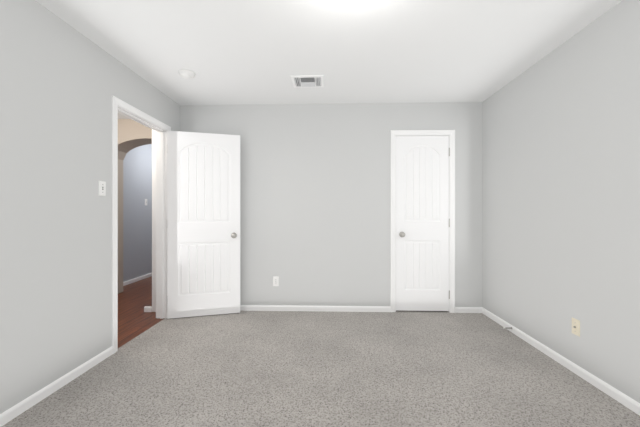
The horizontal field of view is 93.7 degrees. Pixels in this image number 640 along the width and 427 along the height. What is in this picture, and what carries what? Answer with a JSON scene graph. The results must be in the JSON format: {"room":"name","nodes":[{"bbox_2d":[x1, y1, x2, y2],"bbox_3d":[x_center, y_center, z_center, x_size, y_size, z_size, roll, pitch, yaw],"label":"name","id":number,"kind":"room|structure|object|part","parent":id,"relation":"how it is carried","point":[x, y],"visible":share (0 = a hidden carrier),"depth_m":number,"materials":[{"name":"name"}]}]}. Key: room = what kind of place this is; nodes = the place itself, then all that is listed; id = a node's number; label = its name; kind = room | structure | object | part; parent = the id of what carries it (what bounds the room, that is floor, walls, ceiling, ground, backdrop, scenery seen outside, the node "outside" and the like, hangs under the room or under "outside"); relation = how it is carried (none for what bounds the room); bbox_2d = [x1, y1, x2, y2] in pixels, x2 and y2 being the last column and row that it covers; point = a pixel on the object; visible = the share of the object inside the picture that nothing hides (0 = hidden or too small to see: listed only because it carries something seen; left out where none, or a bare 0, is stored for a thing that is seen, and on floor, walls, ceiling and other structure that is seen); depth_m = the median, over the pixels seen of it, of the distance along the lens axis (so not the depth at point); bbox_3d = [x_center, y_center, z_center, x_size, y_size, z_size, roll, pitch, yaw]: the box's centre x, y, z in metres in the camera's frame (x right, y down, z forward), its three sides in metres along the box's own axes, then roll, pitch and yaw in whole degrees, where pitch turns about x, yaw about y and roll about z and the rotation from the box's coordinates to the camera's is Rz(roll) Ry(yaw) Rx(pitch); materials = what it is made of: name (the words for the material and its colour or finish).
{"room":"empty bedroom","nodes":[
{"label":"empty bedroom","id":0,"kind":"room"},
{"bbox_2d":[0,0,179,413],"bbox_3d":[-1.793,-0.071,1.187,0.115,2.430,4.995,0,0,2],"label":"wall","id":1,"kind":"structure","parent":0,"point":[62,82],"depth_m":1.93,"materials":[{"name":"white paint"}]},
{"bbox_2d":[0,346,112,426],"bbox_3d":[-1.746,1.113,0.625,0.013,0.063,3.642,0,0,2],"label":"baseboard","id":2,"kind":"structure","parent":1,"relation":"attached to","point":[24,405],"depth_m":1.90,"materials":[{"name":"white wood"}]},
{"bbox_2d":[99,181,105,195],"bbox_3d":[-1.691,-0.196,2.341,0.020,0.115,0.070,0,0,2],"label":"light switch","id":3,"kind":"object","parent":1,"relation":"attached to","point":[101,185],"visible":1,"depth_m":2.34,"materials":[{"name":"white plastic"}]},
{"bbox_2d":[112,96,170,353],"bbox_3d":[-1.742,0.091,2.891,0.147,2.105,0.890,0,0,2],"label":"door frame","id":4,"kind":"structure","parent":1,"relation":"attached to","point":[116,102],"depth_m":2.47,"materials":[{"name":"white wood"}]},
{"bbox_2d":[118,106,166,318],"bbox_3d":[-1.742,0.113,2.891,0.115,2.062,0.804,0,0,2],"label":"door jamb","id":5,"kind":"structure","parent":1,"relation":"in","point":[161,223],"depth_m":3.27,"materials":[{"name":"white wood"}]},
{"bbox_2d":[167,131,239,318],"bbox_3d":[-1.291,0.120,3.375,0.752,2.030,0.298,0,0,2],"label":"hall door","id":6,"kind":"structure","parent":5,"relation":"attached to","point":[203,224],"depth_m":3.33,"materials":[{"name":"white wood"}]},
{"bbox_3d":[-0.972,0.250,3.435,0.117,0.065,0.157,0,0,2],"label":"knob","id":7,"kind":"part","parent":6,"relation":"part of","materials":[{"name":"grey metal"}]},
{"bbox_2d":[144,129,155,311],"bbox_3d":[-1.910,-0.071,3.533,0.260,2.430,0.113,0,0,2],"label":"trim","id":8,"kind":"structure","parent":1,"relation":"attached to","point":[152,308],"depth_m":3.49,"materials":[{"name":"white wood"}]},
{"bbox_2d":[118,119,151,293],"bbox_3d":[-2.441,-0.071,4.226,1.364,2.430,0.300,0,0,2],"label":"wall","id":9,"kind":"structure","parent":0,"point":[132,134],"depth_m":4.27,"materials":[{"name":"beige paint"}]},
{"bbox_2d":[123,144,151,281],"bbox_3d":[-3.188,-0.071,3.998,0.115,2.430,5.630,0,0,2],"label":"wall","id":10,"kind":"structure","parent":0,"point":[137,214],"depth_m":5.09,"materials":[{"name":"grey paint"}]},
{"bbox_2d":[123,273,151,285],"bbox_3d":[-3.124,1.113,3.996,0.013,0.063,5.400,0,0,2],"label":"baseboard","id":11,"kind":"structure","parent":10,"relation":"attached to","point":[136,279],"depth_m":5.03,"materials":[{"name":"white wood"}]},
{"bbox_2d":[118,276,164,347],"bbox_3d":[-2.400,1.171,3.974,1.462,0.046,5.400,0,0,2],"label":"floor","id":12,"kind":"structure","parent":0,"point":[134,318],"depth_m":3.48,"materials":[{"name":"brown wood"}]},
{"bbox_2d":[2,310,639,426],"bbox_3d":[0.035,1.169,1.490,3.558,0.050,5.480,0,0,2],"label":"floor","id":13,"kind":"structure","parent":0,"point":[327,369],"depth_m":2.07,"materials":[{"name":"grey carpet"}]},
{"bbox_2d":[36,0,621,118],"bbox_3d":[-0.659,-1.336,2.696,5.249,0.100,8.080,0,0,2],"label":"ceiling","id":14,"kind":"structure","parent":0,"point":[240,52],"depth_m":2.27,"materials":[{"name":"white paint"}]},
{"bbox_2d":[178,69,195,78],"bbox_3d":[-1.217,-1.264,2.746,0.144,0.045,0.144,0,0,2],"label":"smoke detector","id":15,"kind":"object","parent":14,"relation":"attached to","point":[186,74],"visible":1,"depth_m":2.71,"materials":[{"name":"white plastic"}]},
{"bbox_2d":[291,75,323,87],"bbox_3d":[-0.117,-1.282,2.920,0.310,0.008,0.255,0,0,2],"label":"ceiling vent","id":16,"kind":"object","parent":14,"relation":"in","point":[306,76],"visible":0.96,"depth_m":2.84,"materials":[{"name":"white metal"}]},
{"bbox_2d":[294,77,320,86],"bbox_3d":[-0.117,-1.280,2.920,0.252,0.012,0.199,0,0,2],"label":"louvres","id":17,"kind":"object","parent":16,"relation":"attached to","point":[304,83],"visible":0.98,"depth_m":2.93,"materials":[{"name":"white metal"}]},
{"bbox_2d":[180,102,482,306],"bbox_3d":[0.107,-0.071,3.571,3.540,2.430,0.115,0,0,2],"label":"wall","id":18,"kind":"structure","parent":0,"point":[314,204],"depth_m":3.51,"materials":[{"name":"white paint"}]},
{"bbox_2d":[273,276,278,285],"bbox_3d":[-0.518,0.799,3.528,0.070,0.115,0.009,0,0,2],"label":"outlet","id":19,"kind":"object","parent":18,"relation":"attached to","point":[275,280],"visible":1,"depth_m":3.53,"materials":[{"name":"white plastic"}]},
{"bbox_2d":[240,305,390,311],"bbox_3d":[-0.422,1.113,3.523,2.485,0.063,0.013,0,0,2],"label":"baseboard","id":20,"kind":"structure","parent":18,"relation":"attached to","point":[242,307],"depth_m":3.51,"materials":[{"name":"white wood"}]},
{"bbox_2d":[390,130,454,312],"bbox_3d":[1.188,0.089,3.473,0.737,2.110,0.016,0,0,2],"label":"door frame","id":21,"kind":"structure","parent":18,"relation":"attached to","point":[394,133],"depth_m":3.47,"materials":[{"name":"white wood"}]},
{"bbox_2d":[396,136,449,310],"bbox_3d":[1.192,0.114,3.470,0.619,2.030,0.096,0,0,2],"label":"closet door","id":22,"kind":"structure","parent":18,"relation":"in","point":[422,223],"depth_m":3.48,"materials":[{"name":"white wood"}]},
{"bbox_3d":[0.934,0.244,3.476,0.104,0.065,0.091,0,0,2],"label":"knob","id":23,"kind":"part","parent":22,"relation":"part of","materials":[{"name":"grey metal"}]},
{"bbox_2d":[455,307,480,312],"bbox_3d":[1.701,1.113,3.459,0.288,0.063,0.013,0,0,2],"label":"baseboard","id":24,"kind":"structure","parent":18,"relation":"attached to","point":[457,309],"depth_m":3.45,"materials":[{"name":"white wood"}]},
{"bbox_2d":[483,0,639,402],"bbox_3d":[1.860,-0.071,1.077,0.115,2.430,4.995,0,0,2],"label":"wall","id":25,"kind":"structure","parent":0,"point":[561,186],"depth_m":2.16,"materials":[{"name":"white paint"}]},
{"bbox_2d":[481,307,639,415],"bbox_3d":[1.795,1.113,1.079,0.013,0.063,4.765,0,0,2],"label":"baseboard","id":26,"kind":"structure","parent":25,"relation":"attached to","point":[625,400],"depth_m":2.15,"materials":[{"name":"white wood"}]},
{"bbox_2d":[572,318,579,336],"bbox_3d":[1.827,0.814,2.151,0.017,0.115,0.070,0,0,2],"label":"wall jack","id":27,"kind":"object","parent":25,"relation":"attached to","point":[575,326],"visible":1,"depth_m":2.14,"materials":[{"name":"beige plastic"}]}
]}

